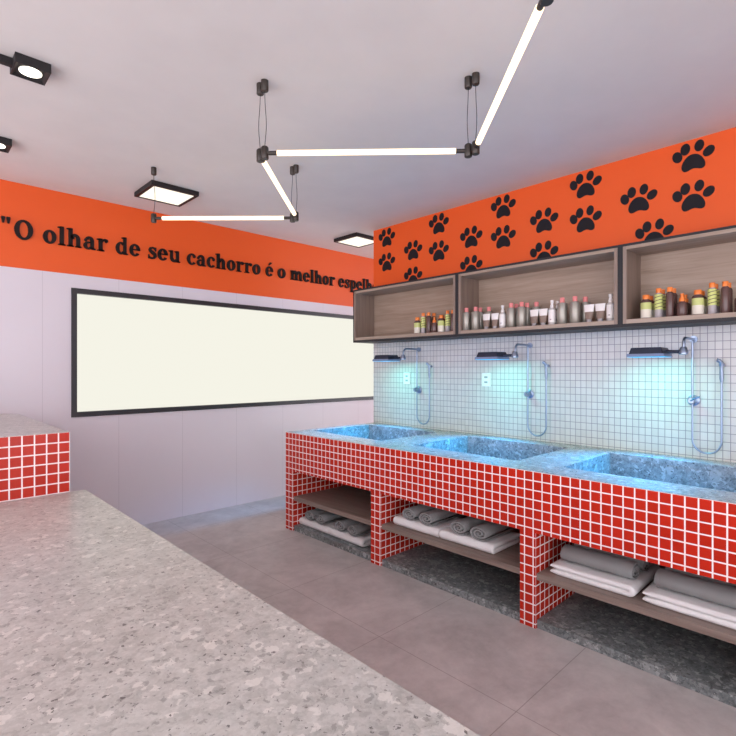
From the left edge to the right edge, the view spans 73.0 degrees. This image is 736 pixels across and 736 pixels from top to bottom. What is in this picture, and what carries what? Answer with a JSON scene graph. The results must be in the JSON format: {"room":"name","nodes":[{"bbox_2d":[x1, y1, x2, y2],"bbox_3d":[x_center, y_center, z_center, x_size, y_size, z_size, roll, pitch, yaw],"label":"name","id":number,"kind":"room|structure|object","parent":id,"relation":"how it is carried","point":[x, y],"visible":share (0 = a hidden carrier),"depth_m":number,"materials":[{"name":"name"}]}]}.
{"room":"pet grooming salon","nodes":[
{"label":"pet grooming salon","id":0,"kind":"room"},
{"bbox_2d":[0,179,373,524],"bbox_3d":[-1.302,0.034,5.266,11.400,2.933,0.150,0,0,-44],"label":"wall","id":1,"kind":"structure","parent":0,"point":[158,466],"depth_m":4.51,"materials":[{"name":"paint"}]},
{"bbox_2d":[1,216,373,291],"bbox_3d":[-1.320,-1.056,5.133,4.004,0.198,0.016,0,0,-44],"label":"lettering","id":2,"kind":"object","parent":1,"relation":"attached to","point":[71,236],"depth_m":4.65},
{"bbox_2d":[71,288,373,417],"bbox_3d":[-1.005,-0.135,5.507,4.039,1.063,0.112,0,0,-44],"label":"window","id":3,"kind":"structure","parent":1,"relation":"in","point":[131,353],"depth_m":4.88,"materials":[{"name":"glass"}]},
{"bbox_2d":[0,0,735,258],"bbox_3d":[1.336,-1.493,2.510,11.400,0.120,7.780,0,0,-44],"label":"ceiling","id":4,"kind":"structure","parent":0,"point":[133,87],"depth_m":2.62,"materials":[{"name":"paint"}]},
{"bbox_2d":[0,136,11,152],"bbox_3d":[-2.499,-1.411,2.932,0.640,0.044,0.140,0,0,-44],"label":"ceiling spotlight","id":5,"kind":"object","parent":4,"relation":"attached to","point":[5,143],"visible":1,"depth_m":3.10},
{"bbox_2d":[0,51,50,85],"bbox_3d":[-1.770,-1.411,2.170,0.640,0.044,0.140,0,0,-44],"label":"ceiling spotlight","id":6,"kind":"object","parent":4,"relation":"attached to","point":[22,66],"visible":1,"depth_m":2.31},
{"bbox_2d":[151,167,156,175],"bbox_3d":[-1.514,-1.397,3.538,0.035,0.057,0.038,0,0,0],"label":"pendant","id":7,"kind":"object","parent":4,"relation":"hanging from","point":[153,169],"depth_m":3.52,"materials":[{"name":"brown metal"}]},
{"bbox_2d":[134,180,198,206],"bbox_3d":[-1.630,-1.415,4.027,0.374,0.036,0.374,0,0,-44],"label":"recessed light","id":8,"kind":"object","parent":4,"relation":"in","point":[165,193],"visible":0.99,"depth_m":3.99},
{"bbox_2d":[139,186,192,204],"bbox_3d":[-1.630,-1.407,4.027,0.318,0.018,0.318,0,0,-44],"label":"diffuser","id":9,"kind":"object","parent":8,"relation":"attached to","point":[161,194],"depth_m":4.03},
{"bbox_2d":[151,204,294,222],"bbox_3d":[-1.025,-1.099,3.534,1.013,0.130,0.038,0,0,0],"label":"pendant","id":10,"kind":"object","parent":4,"relation":"hanging from","point":[154,218],"depth_m":3.52,"materials":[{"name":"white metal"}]},
{"bbox_2d":[256,82,298,221],"bbox_3d":[-0.524,-1.237,3.001,0.038,0.390,1.036,0,0,2],"label":"pendant","id":11,"kind":"object","parent":4,"relation":"hanging from","point":[260,93],"visible":0.93,"depth_m":2.81,"materials":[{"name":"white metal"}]},
{"bbox_2d":[334,232,373,247],"bbox_3d":[-0.112,-1.415,5.473,0.374,0.036,0.374,0,0,-44],"label":"recessed light","id":12,"kind":"object","parent":4,"relation":"in","point":[358,240],"visible":0.82,"depth_m":5.42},
{"bbox_2d":[339,237,373,246],"bbox_3d":[-0.112,-1.407,5.473,0.318,0.018,0.318,0,0,-44],"label":"diffuser","id":13,"kind":"object","parent":12,"relation":"attached to","point":[350,241],"depth_m":5.46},
{"bbox_2d":[261,135,471,160],"bbox_3d":[-0.010,-1.089,2.459,1.030,0.123,0.038,0,0,1],"label":"pendant","id":14,"kind":"object","parent":4,"relation":"hanging from","point":[466,151],"depth_m":2.45,"materials":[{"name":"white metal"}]},
{"bbox_2d":[464,75,471,94],"bbox_3d":[0.488,-1.385,2.446,0.034,0.093,0.038,0,0,1],"label":"pendant","id":15,"kind":"object","parent":4,"relation":"hanging from","point":[468,79],"depth_m":2.43,"materials":[{"name":"brown metal"}]},
{"bbox_2d":[472,0,553,155],"bbox_3d":[0.516,-1.237,1.914,0.038,0.390,1.039,0,0,1],"label":"pendant","id":16,"kind":"object","parent":4,"relation":"hanging from","point":[538,9],"visible":1,"depth_m":1.81,"materials":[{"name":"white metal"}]},
{"bbox_2d":[143,495,735,735],"bbox_3d":[1.387,1.450,2.455,11.400,0.100,7.630,0,0,-44],"label":"floor","id":17,"kind":"structure","parent":0,"point":[493,673],"depth_m":2.54,"materials":[{"name":"tile"}]},
{"bbox_2d":[0,414,69,501],"bbox_3d":[-2.503,0.862,2.699,1.214,1.076,1.519,0,0,-44],"label":"countertop","id":18,"kind":"structure","parent":17,"relation":"on","point":[34,454],"depth_m":2.48,"materials":[{"name":"red tile"}]},
{"bbox_2d":[0,490,479,735],"bbox_3d":[-0.700,1.016,0.858,1.295,0.767,3.627,0,0,-44],"label":"countertop","id":19,"kind":"structure","parent":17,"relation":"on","point":[109,627],"depth_m":1.10,"materials":[{"name":"grey stone"}]},
{"bbox_2d":[286,423,735,707],"bbox_3d":[0.895,0.977,3.484,1.101,0.847,3.538,0,0,-44],"label":"sink counter","id":20,"kind":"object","parent":17,"relation":"on","point":[676,512],"depth_m":2.83,"materials":[{"name":"red tile"}]},
{"bbox_2d":[299,517,343,533],"bbox_3d":[-0.345,1.323,4.311,0.338,0.060,0.405,0,0,-44],"label":"folded towel","id":21,"kind":"object","parent":20,"relation":"on","point":[325,528],"visible":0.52,"depth_m":4.17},
{"bbox_2d":[305,508,327,520],"bbox_3d":[-0.385,1.253,4.356,0.330,0.083,0.119,0,0,-44],"label":"rolled towel","id":22,"kind":"object","parent":21,"relation":"on","point":[310,515],"visible":0.53,"depth_m":4.25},
{"bbox_2d":[315,512,346,524],"bbox_3d":[-0.284,1.253,4.250,0.330,0.083,0.119,0,0,-44],"label":"rolled towel","id":23,"kind":"object","parent":21,"relation":"on","point":[328,517],"visible":0.55,"depth_m":4.15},
{"bbox_2d":[294,485,370,524],"bbox_3d":[0.074,1.121,4.325,1.062,0.035,0.970,0,0,-44],"label":"shelf","id":24,"kind":"object","parent":20,"relation":"attached to","point":[350,502],"depth_m":4.17,"materials":[{"name":"brown wood"}]},
{"bbox_2d":[329,527,370,546],"bbox_3d":[-0.063,1.323,4.017,0.338,0.060,0.405,0,0,-44],"label":"folded towel","id":25,"kind":"object","parent":20,"relation":"on","point":[364,540],"visible":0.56,"depth_m":3.86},
{"bbox_2d":[335,518,360,531],"bbox_3d":[-0.109,1.253,4.067,0.330,0.083,0.119,0,0,-44],"label":"rolled towel","id":26,"kind":"object","parent":25,"relation":"on","point":[342,525],"visible":0.47,"depth_m":3.96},
{"bbox_2d":[347,523,370,536],"bbox_3d":[-0.003,1.253,3.957,0.330,0.083,0.119,0,0,-44],"label":"rolled towel","id":27,"kind":"object","parent":25,"relation":"on","point":[359,529],"visible":0.45,"depth_m":3.85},
{"bbox_2d":[332,428,418,440],"bbox_3d":[0.057,0.722,4.388,0.730,0.266,0.902,0,0,-44],"label":"basin","id":28,"kind":"object","parent":20,"relation":"in","point":[381,434],"depth_m":4.76,"materials":[{"name":"grey stone"}]},
{"bbox_2d":[393,514,461,536],"bbox_3d":[0.435,1.072,3.496,0.338,0.060,0.405,0,0,-44],"label":"folded towel","id":29,"kind":"object","parent":20,"relation":"on","point":[434,530],"visible":0.46,"depth_m":3.37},
{"bbox_2d":[402,504,436,520],"bbox_3d":[0.397,1.002,3.538,0.330,0.083,0.119,0,0,-44],"label":"rolled towel","id":30,"kind":"object","parent":29,"relation":"on","point":[412,513],"visible":0.57,"depth_m":3.44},
{"bbox_2d":[419,508,460,525],"bbox_3d":[0.501,1.002,3.430,0.330,0.083,0.119,0,0,-44],"label":"rolled towel","id":31,"kind":"object","parent":29,"relation":"on","point":[435,516],"visible":0.69,"depth_m":3.34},
{"bbox_2d":[382,514,519,573],"bbox_3d":[0.854,1.121,3.511,1.062,0.035,1.081,0,0,-44],"label":"shelf","id":32,"kind":"object","parent":20,"relation":"attached to","point":[508,559],"depth_m":3.07,"materials":[{"name":"brown wood"}]},
{"bbox_2d":[439,527,519,553],"bbox_3d":[0.719,1.072,3.199,0.338,0.060,0.405,0,0,-44],"label":"folded towel","id":33,"kind":"object","parent":20,"relation":"on","point":[497,544],"visible":0.66,"depth_m":3.07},
{"bbox_2d":[450,516,487,535],"bbox_3d":[0.682,1.002,3.240,0.330,0.083,0.119,0,0,-44],"label":"rolled towel","id":34,"kind":"object","parent":33,"relation":"on","point":[462,527],"visible":0.64,"depth_m":3.14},
{"bbox_2d":[470,521,513,541],"bbox_3d":[0.786,1.002,3.132,0.330,0.083,0.119,0,0,-44],"label":"rolled towel","id":35,"kind":"object","parent":33,"relation":"on","point":[486,531],"visible":0.72,"depth_m":3.04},
{"bbox_2d":[428,441,553,459],"bbox_3d":[0.861,0.722,3.549,0.730,0.266,0.882,0,0,-44],"label":"basin","id":36,"kind":"object","parent":20,"relation":"in","point":[499,449],"depth_m":3.87,"materials":[{"name":"grey stone"}]},
{"bbox_2d":[550,558,659,596],"bbox_3d":[1.276,1.072,2.670,0.405,0.060,0.426,0,0,-44],"label":"folded towel","id":37,"kind":"object","parent":20,"relation":"on","point":[621,585],"visible":0.62,"depth_m":2.53,"materials":[{"name":"fabric"}]},
{"bbox_2d":[560,544,639,579],"bbox_3d":[1.200,1.001,2.590,0.119,0.083,0.360,0,0,-44],"label":"rolled towel","id":38,"kind":"object","parent":37,"relation":"on","point":[611,564],"visible":1,"depth_m":2.54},
{"bbox_2d":[574,543,650,570],"bbox_3d":[1.314,1.001,2.692,0.119,0.083,0.360,0,0,-44],"label":"rolled towel","id":39,"kind":"object","parent":37,"relation":"on","point":[644,566],"visible":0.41,"depth_m":2.59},
{"bbox_2d":[537,564,735,644],"bbox_3d":[1.667,1.121,2.661,1.062,0.035,1.080,0,0,-44],"label":"shelf","id":40,"kind":"object","parent":20,"relation":"attached to","point":[636,603],"depth_m":2.34,"materials":[{"name":"brown wood"}]},
{"bbox_2d":[578,458,735,491],"bbox_3d":[1.643,0.722,2.731,0.730,0.266,0.896,0,0,-44],"label":"basin","id":41,"kind":"object","parent":20,"relation":"in","point":[722,479],"depth_m":3.03,"materials":[{"name":"grey stone"}]},
{"bbox_2d":[642,582,735,629],"bbox_3d":[1.592,1.072,2.340,0.405,0.060,0.426,0,0,-44],"label":"folded towel","id":42,"kind":"object","parent":20,"relation":"on","point":[722,615],"visible":0.46,"depth_m":2.23,"materials":[{"name":"fabric"}]},
{"bbox_2d":[654,568,735,608],"bbox_3d":[1.516,1.001,2.260,0.119,0.083,0.360,0,0,-44],"label":"rolled towel","id":43,"kind":"object","parent":42,"relation":"on","point":[714,592],"visible":1,"depth_m":2.24,"materials":[{"name":"fabric"}]},
{"bbox_2d":[665,567,735,587],"bbox_3d":[1.630,1.001,2.361,0.119,0.083,0.360,0,0,-44],"label":"rolled towel","id":44,"kind":"object","parent":42,"relation":"on","point":[666,568],"visible":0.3,"depth_m":2.35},
{"bbox_2d":[374,127,735,461],"bbox_3d":[2.424,-0.017,2.797,0.150,2.833,6.690,0,0,-44],"label":"wall","id":45,"kind":"structure","parent":0,"point":[600,396],"depth_m":3.62,"materials":[{"name":"tile"}]},
{"bbox_2d":[379,252,394,270],"bbox_3d":[0.190,-1.080,5.021,0.006,0.178,0.228,0,0,-44],"label":"print","id":46,"kind":"object","parent":45,"relation":"attached to","point":[387,265],"visible":1,"depth_m":5.02,"materials":[{"name":"paint"}]},
{"bbox_2d":[379,228,394,246],"bbox_3d":[0.190,-1.328,5.021,0.006,0.178,0.228,0,0,-44],"label":"print","id":47,"kind":"object","parent":45,"relation":"attached to","point":[386,241],"visible":1,"depth_m":5.02,"materials":[{"name":"paint"}]},
{"bbox_2d":[372,347,431,424],"bbox_3d":[0.319,0.156,4.631,0.353,0.725,0.440,0,0,-44],"label":"shower","id":48,"kind":"object","parent":45,"relation":"attached to","point":[383,358],"visible":1,"depth_m":4.61,"materials":[{"name":"silver metal"}]},
{"bbox_2d":[404,372,409,383],"bbox_3d":[0.376,0.090,4.819,0.011,0.112,0.084,0,0,-44],"label":"wall outlet","id":49,"kind":"object","parent":45,"relation":"attached to","point":[406,375],"visible":1,"depth_m":4.82,"materials":[{"name":"white plastic"}]},
{"bbox_2d":[353,273,470,343],"bbox_3d":[0.389,-0.524,4.606,0.285,0.523,1.262,0,0,-44],"label":"wall shelf","id":50,"kind":"object","parent":45,"relation":"attached to","point":[387,313],"visible":0.79,"depth_m":4.76,"materials":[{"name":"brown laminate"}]},
{"bbox_2d":[414,317,420,333],"bbox_3d":[0.441,-0.385,4.436,0.061,0.148,0.061,0,0,-44],"label":"jar","id":51,"kind":"object","parent":50,"relation":"on","point":[417,324],"visible":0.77,"depth_m":4.41,"materials":[{"name":"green plastic"}]},
{"bbox_2d":[421,313,425,332],"bbox_3d":[0.487,-0.402,4.387,0.044,0.181,0.044,0,0,-44],"label":"bottle","id":52,"kind":"object","parent":50,"relation":"on","point":[423,318],"visible":0.9,"depth_m":4.37,"materials":[{"name":"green plastic"}]},
{"bbox_2d":[426,312,430,332],"bbox_3d":[0.531,-0.402,4.342,0.043,0.181,0.043,0,0,-44],"label":"bottle","id":53,"kind":"object","parent":50,"relation":"on","point":[428,318],"visible":0.86,"depth_m":4.33,"materials":[{"name":"brown plastic"}]},
{"bbox_2d":[431,317,437,332],"bbox_3d":[0.574,-0.380,4.297,0.056,0.137,0.056,0,0,-44],"label":"pump bottle","id":54,"kind":"object","parent":50,"relation":"on","point":[434,326],"visible":0.88,"depth_m":4.28,"materials":[{"name":"brown plastic"}]},
{"bbox_2d":[438,315,444,331],"bbox_3d":[0.625,-0.385,4.243,0.061,0.148,0.061,0,0,-44],"label":"jar","id":55,"kind":"object","parent":50,"relation":"on","point":[441,322],"visible":0.94,"depth_m":4.22,"materials":[{"name":"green plastic"}]},
{"bbox_2d":[445,310,449,331],"bbox_3d":[0.672,-0.402,4.194,0.044,0.181,0.044,0,0,-44],"label":"bottle","id":56,"kind":"object","parent":50,"relation":"on","point":[447,316],"visible":0.91,"depth_m":4.18,"materials":[{"name":"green plastic"}]},
{"bbox_2d":[404,240,421,259],"bbox_3d":[0.431,-1.139,4.768,0.006,0.178,0.228,0,0,-44],"label":"print","id":57,"kind":"object","parent":45,"relation":"attached to","point":[413,253],"visible":1,"depth_m":4.76,"materials":[{"name":"paint"}]},
{"bbox_2d":[404,266,421,280],"bbox_3d":[0.431,-0.888,4.768,0.006,0.178,0.228,0,0,-44],"label":"print","id":58,"kind":"object","parent":45,"relation":"attached to","point":[406,274],"visible":0.8,"depth_m":4.76,"materials":[{"name":"paint"}]},
{"bbox_2d":[429,213,448,233],"bbox_3d":[0.646,-1.328,4.544,0.006,0.178,0.228,0,0,-44],"label":"print","id":59,"kind":"object","parent":45,"relation":"attached to","point":[439,227],"visible":1,"depth_m":4.54,"materials":[{"name":"paint"}]},
{"bbox_2d":[429,240,448,260],"bbox_3d":[0.646,-1.080,4.544,0.006,0.178,0.228,0,0,-44],"label":"print","id":60,"kind":"object","parent":45,"relation":"attached to","point":[438,254],"visible":1,"depth_m":4.54,"materials":[{"name":"paint"}]},
{"bbox_2d":[460,226,482,247],"bbox_3d":[0.889,-1.139,4.290,0.006,0.178,0.228,0,0,-44],"label":"print","id":61,"kind":"object","parent":45,"relation":"attached to","point":[471,240],"visible":1,"depth_m":4.29,"materials":[{"name":"paint"}]},
{"bbox_2d":[460,255,482,270],"bbox_3d":[0.889,-0.888,4.290,0.006,0.178,0.228,0,0,-44],"label":"print","id":62,"kind":"object","parent":45,"relation":"attached to","point":[474,257],"visible":0.77,"depth_m":4.28,"materials":[{"name":"paint"}]},
{"bbox_2d":[482,373,490,385],"bbox_3d":[0.991,0.090,4.176,0.011,0.112,0.084,0,0,-44],"label":"wall outlet","id":63,"kind":"object","parent":45,"relation":"attached to","point":[486,377],"visible":1,"depth_m":4.17,"materials":[{"name":"white plastic"}]},
{"bbox_2d":[491,225,515,248],"bbox_3d":[1.104,-1.080,4.065,0.006,0.178,0.228,0,0,-44],"label":"print","id":64,"kind":"object","parent":45,"relation":"attached to","point":[503,240],"visible":1,"depth_m":4.06,"materials":[{"name":"paint"}]},
{"bbox_2d":[491,194,515,218],"bbox_3d":[1.104,-1.328,4.065,0.006,0.178,0.228,0,0,-44],"label":"print","id":65,"kind":"object","parent":45,"relation":"attached to","point":[503,210],"visible":1,"depth_m":4.06,"materials":[{"name":"paint"}]},
{"bbox_2d":[474,343,549,436],"bbox_3d":[1.102,0.156,3.812,0.353,0.725,0.440,0,0,-44],"label":"shower","id":66,"kind":"object","parent":45,"relation":"attached to","point":[481,355],"visible":1,"depth_m":3.78,"materials":[{"name":"silver metal"}]},
{"bbox_2d":[530,207,557,232],"bbox_3d":[1.347,-1.139,3.811,0.006,0.178,0.228,0,0,-44],"label":"print","id":67,"kind":"object","parent":45,"relation":"attached to","point":[544,224],"visible":1,"depth_m":3.81,"materials":[{"name":"paint"}]},
{"bbox_2d":[530,240,557,258],"bbox_3d":[1.347,-0.888,3.811,0.006,0.178,0.228,0,0,-44],"label":"print","id":68,"kind":"object","parent":45,"relation":"attached to","point":[533,252],"visible":0.75,"depth_m":3.81,"materials":[{"name":"paint"}]},
{"bbox_2d":[457,245,633,337],"bbox_3d":[1.261,-0.524,3.695,0.285,0.523,1.258,0,0,-44],"label":"wall shelf","id":69,"kind":"object","parent":45,"relation":"attached to","point":[594,274],"visible":0.7,"depth_m":3.69,"materials":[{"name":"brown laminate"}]},
{"bbox_2d":[463,308,470,329],"bbox_3d":[0.803,-0.405,4.057,0.068,0.187,0.068,0,0,-44],"label":"bottle","id":70,"kind":"object","parent":69,"relation":"on","point":[466,315],"visible":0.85,"depth_m":4.03,"materials":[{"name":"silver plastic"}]},
{"bbox_2d":[471,307,479,329],"bbox_3d":[0.864,-0.405,3.993,0.068,0.187,0.068,0,0,-44],"label":"bottle","id":71,"kind":"object","parent":69,"relation":"on","point":[475,316],"visible":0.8,"depth_m":3.96,"materials":[{"name":"silver plastic"}]},
{"bbox_2d":[478,308,483,328],"bbox_3d":[0.914,-0.405,4.047,0.068,0.187,0.068,0,0,-44],"label":"bottle","id":72,"kind":"object","parent":69,"relation":"on","point":[479,309],"visible":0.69,"depth_m":4.01,"materials":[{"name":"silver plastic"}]},
{"bbox_2d":[483,314,489,328],"bbox_3d":[0.933,-0.372,3.921,0.048,0.122,0.051,0,0,-1],"label":"tube","id":73,"kind":"object","parent":69,"relation":"on","point":[486,317],"visible":0.94,"depth_m":3.91,"materials":[{"name":"beige plastic"}]},
{"bbox_2d":[484,307,492,328],"bbox_3d":[0.970,-0.405,3.994,0.068,0.187,0.068,0,0,-44],"label":"bottle","id":74,"kind":"object","parent":69,"relation":"on","point":[489,311],"visible":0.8,"depth_m":3.96,"materials":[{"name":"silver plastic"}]},
{"bbox_2d":[491,313,498,327],"bbox_3d":[0.987,-0.372,3.865,0.048,0.122,0.051,0,0,-1],"label":"tube","id":75,"kind":"object","parent":69,"relation":"on","point":[494,316],"visible":0.92,"depth_m":3.85,"materials":[{"name":"beige plastic"}]},
{"bbox_2d":[499,305,505,327],"bbox_3d":[1.033,-0.400,3.817,0.050,0.178,0.050,0,0,-44],"label":"spray bottle","id":76,"kind":"object","parent":69,"relation":"on","point":[502,316],"visible":0.88,"depth_m":3.80,"materials":[{"name":"white plastic"}]},
{"bbox_2d":[507,303,515,326],"bbox_3d":[1.084,-0.405,3.764,0.068,0.187,0.068,0,0,-44],"label":"bottle","id":77,"kind":"object","parent":69,"relation":"on","point":[511,312],"visible":0.82,"depth_m":3.74,"materials":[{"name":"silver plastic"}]},
{"bbox_2d":[517,302,526,326],"bbox_3d":[1.143,-0.405,3.701,0.068,0.187,0.068,0,0,-44],"label":"bottle","id":78,"kind":"object","parent":69,"relation":"on","point":[521,311],"visible":0.87,"depth_m":3.67,"materials":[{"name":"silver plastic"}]},
{"bbox_2d":[525,303,531,325],"bbox_3d":[1.199,-0.405,3.749,0.068,0.187,0.068,0,0,-44],"label":"bottle","id":79,"kind":"object","parent":69,"relation":"on","point":[526,304],"visible":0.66,"depth_m":3.72,"materials":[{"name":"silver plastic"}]},
{"bbox_2d":[530,309,538,325],"bbox_3d":[1.213,-0.372,3.629,0.048,0.122,0.051,0,0,-1],"label":"tube","id":80,"kind":"object","parent":69,"relation":"on","point":[533,313],"visible":0.92,"depth_m":3.62,"materials":[{"name":"beige plastic"}]},
{"bbox_2d":[532,302,540,324],"bbox_3d":[1.253,-0.405,3.698,0.068,0.187,0.068,0,0,-44],"label":"bottle","id":81,"kind":"object","parent":69,"relation":"on","point":[536,304],"visible":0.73,"depth_m":3.67,"materials":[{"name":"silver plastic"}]},
{"bbox_2d":[539,308,547,324],"bbox_3d":[1.261,-0.372,3.579,0.048,0.122,0.051,0,0,-1],"label":"tube","id":82,"kind":"object","parent":69,"relation":"on","point":[542,312],"visible":0.91,"depth_m":3.56,"materials":[{"name":"beige plastic"}]},
{"bbox_2d":[548,300,555,324],"bbox_3d":[1.306,-0.400,3.531,0.050,0.178,0.050,0,0,-44],"label":"spray bottle","id":83,"kind":"object","parent":69,"relation":"on","point":[552,311],"visible":0.94,"depth_m":3.51,"materials":[{"name":"white plastic"}]},
{"bbox_2d":[557,297,567,323],"bbox_3d":[1.358,-0.405,3.477,0.068,0.187,0.068,0,0,-44],"label":"bottle","id":84,"kind":"object","parent":69,"relation":"on","point":[562,307],"visible":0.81,"depth_m":3.45,"materials":[{"name":"silver plastic"}]},
{"bbox_2d":[570,296,579,322],"bbox_3d":[1.420,-0.405,3.412,0.068,0.187,0.068,0,0,-44],"label":"bottle","id":85,"kind":"object","parent":69,"relation":"on","point":[574,306],"visible":0.88,"depth_m":3.38,"materials":[{"name":"silver plastic"}]},
{"bbox_2d":[580,297,590,321],"bbox_3d":[1.502,-0.405,3.438,0.068,0.187,0.068,0,0,-44],"label":"bottle","id":86,"kind":"object","parent":69,"relation":"on","point":[585,299],"visible":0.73,"depth_m":3.42,"materials":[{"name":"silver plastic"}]},
{"bbox_2d":[584,304,593,321],"bbox_3d":[1.486,-0.372,3.344,0.048,0.122,0.051,0,0,-1],"label":"tube","id":87,"kind":"object","parent":69,"relation":"on","point":[588,309],"visible":0.92,"depth_m":3.33,"materials":[{"name":"beige plastic"}]},
{"bbox_2d":[595,303,605,320],"bbox_3d":[1.536,-0.372,3.291,0.048,0.122,0.051,0,0,-1],"label":"tube","id":88,"kind":"object","parent":69,"relation":"on","point":[600,308],"visible":0.88,"depth_m":3.28,"materials":[{"name":"beige plastic"}]},
{"bbox_2d":[606,294,613,320],"bbox_3d":[1.581,-0.400,3.243,0.050,0.178,0.050,0,0,-44],"label":"spray bottle","id":89,"kind":"object","parent":69,"relation":"on","point":[610,305],"visible":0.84,"depth_m":3.23,"materials":[{"name":"white plastic"}]},
{"bbox_2d":[570,205,601,232],"bbox_3d":[1.566,-1.080,3.582,0.006,0.178,0.228,0,0,-44],"label":"print","id":90,"kind":"object","parent":45,"relation":"attached to","point":[586,223],"visible":1,"depth_m":3.58,"materials":[{"name":"paint"}]},
{"bbox_2d":[570,171,601,197],"bbox_3d":[1.566,-1.328,3.582,0.006,0.178,0.228,0,0,-44],"label":"print","id":91,"kind":"object","parent":45,"relation":"attached to","point":[584,189],"visible":1,"depth_m":3.58,"materials":[{"name":"paint"}]},
{"bbox_2d":[620,184,656,213],"bbox_3d":[1.809,-1.139,3.328,0.006,0.178,0.228,0,0,-44],"label":"print","id":92,"kind":"object","parent":45,"relation":"attached to","point":[639,203],"visible":1,"depth_m":3.33,"materials":[{"name":"paint"}]},
{"bbox_2d":[635,218,673,239],"bbox_3d":[1.874,-0.888,3.260,0.006,0.178,0.228,0,0,-44],"label":"print","id":93,"kind":"object","parent":45,"relation":"attached to","point":[639,233],"visible":0.78,"depth_m":3.26,"materials":[{"name":"paint"}]},
{"bbox_2d":[626,336,724,453],"bbox_3d":[1.863,0.156,3.017,0.353,0.725,0.440,0,0,-44],"label":"shower","id":94,"kind":"object","parent":45,"relation":"attached to","point":[644,352],"visible":1,"depth_m":2.98,"materials":[{"name":"silver metal"}]},
{"bbox_2d":[620,225,735,329],"bbox_3d":[2.131,-0.524,2.786,0.285,0.523,1.260,0,0,-44],"label":"wall shelf","id":95,"kind":"object","parent":45,"relation":"attached to","point":[687,263],"visible":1,"depth_m":3.08,"materials":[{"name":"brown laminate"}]},
{"bbox_2d":[640,295,651,317],"bbox_3d":[1.728,-0.385,3.091,0.061,0.148,0.061,0,0,-44],"label":"jar","id":96,"kind":"object","parent":95,"relation":"on","point":[646,304],"visible":0.86,"depth_m":3.07,"materials":[{"name":"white plastic"}]},
{"bbox_2d":[649,296,654,317],"bbox_3d":[1.778,-0.385,3.139,0.061,0.148,0.061,0,0,-44],"label":"jar","id":97,"kind":"object","parent":95,"relation":"on","point":[651,297],"visible":0.27,"depth_m":3.11,"materials":[{"name":"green plastic"}]},
{"bbox_2d":[654,288,662,316],"bbox_3d":[1.776,-0.402,3.040,0.044,0.181,0.044,0,0,-44],"label":"bottle","id":98,"kind":"object","parent":95,"relation":"on","point":[658,297],"visible":0.86,"depth_m":3.02,"materials":[{"name":"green plastic"}]},
{"bbox_2d":[661,289,665,316],"bbox_3d":[1.827,-0.402,3.089,0.044,0.181,0.044,0,0,-44],"label":"bottle","id":99,"kind":"object","parent":95,"relation":"on","point":[662,290],"visible":0.4,"depth_m":3.07,"materials":[{"name":"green plastic"}]},
{"bbox_2d":[666,287,673,316],"bbox_3d":[1.818,-0.402,2.996,0.043,0.181,0.043,0,0,-44],"label":"bottle","id":100,"kind":"object","parent":95,"relation":"on","point":[669,295],"visible":0.87,"depth_m":2.98,"materials":[{"name":"brown plastic"}]},
{"bbox_2d":[673,288,677,315],"bbox_3d":[1.869,-0.402,3.045,0.043,0.181,0.043,0,0,-44],"label":"bottle","id":101,"kind":"object","parent":95,"relation":"on","point":[674,289],"visible":0.33,"depth_m":3.02,"materials":[{"name":"brown plastic"}]},
{"bbox_2d":[677,293,687,315],"bbox_3d":[1.862,-0.380,2.950,0.056,0.137,0.056,0,0,-44],"label":"pump bottle","id":102,"kind":"object","parent":95,"relation":"on","point":[682,306],"visible":0.83,"depth_m":2.93,"materials":[{"name":"brown plastic"}]},
{"bbox_2d":[684,295,690,314],"bbox_3d":[1.913,-0.380,2.998,0.056,0.137,0.056,0,0,-44],"label":"pump bottle","id":103,"kind":"object","parent":95,"relation":"on","point":[685,296],"visible":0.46,"depth_m":2.98,"materials":[{"name":"brown plastic"}]},
{"bbox_2d":[692,290,703,314],"bbox_3d":[1.918,-0.385,2.892,0.061,0.148,0.061,0,0,-44],"label":"jar","id":104,"kind":"object","parent":95,"relation":"on","point":[698,298],"visible":0.9,"depth_m":2.87,"materials":[{"name":"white plastic"}]},
{"bbox_2d":[702,291,706,313],"bbox_3d":[1.968,-0.385,2.941,0.061,0.148,0.061,0,0,-44],"label":"jar","id":105,"kind":"object","parent":95,"relation":"on","point":[703,292],"visible":0.29,"depth_m":2.91,"materials":[{"name":"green plastic"}]},
{"bbox_2d":[708,282,716,313],"bbox_3d":[1.966,-0.402,2.841,0.044,0.181,0.044,0,0,-44],"label":"bottle","id":106,"kind":"object","parent":95,"relation":"on","point":[712,291],"visible":0.88,"depth_m":2.83,"materials":[{"name":"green plastic"}]},
{"bbox_2d":[715,284,719,312],"bbox_3d":[2.017,-0.402,2.890,0.044,0.181,0.044,0,0,-44],"label":"bottle","id":107,"kind":"object","parent":95,"relation":"on","point":[716,285],"visible":0.3,"depth_m":2.87,"materials":[{"name":"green plastic"}]},
{"bbox_2d":[721,281,729,312],"bbox_3d":[2.009,-0.402,2.797,0.043,0.181,0.043,0,0,-44],"label":"bottle","id":108,"kind":"object","parent":95,"relation":"on","point":[725,290],"visible":0.81,"depth_m":2.78,"materials":[{"name":"brown plastic"}]},
{"bbox_2d":[728,283,732,311],"bbox_3d":[2.060,-0.402,2.845,0.043,0.181,0.043,0,0,-44],"label":"bottle","id":109,"kind":"object","parent":95,"relation":"on","point":[731,289],"visible":0.23,"depth_m":2.82,"materials":[{"name":"brown plastic"}]},
{"bbox_2d":[672,180,714,211],"bbox_3d":[2.026,-1.080,3.101,0.006,0.178,0.228,0,0,-44],"label":"print","id":110,"kind":"object","parent":45,"relation":"attached to","point":[692,201],"visible":1,"depth_m":3.10,"materials":[{"name":"paint"}]},
{"bbox_2d":[672,139,714,171],"bbox_3d":[2.026,-1.328,3.101,0.006,0.178,0.228,0,0,-44],"label":"print","id":111,"kind":"object","parent":45,"relation":"attached to","point":[692,161],"visible":1,"depth_m":3.10,"materials":[{"name":"paint"}]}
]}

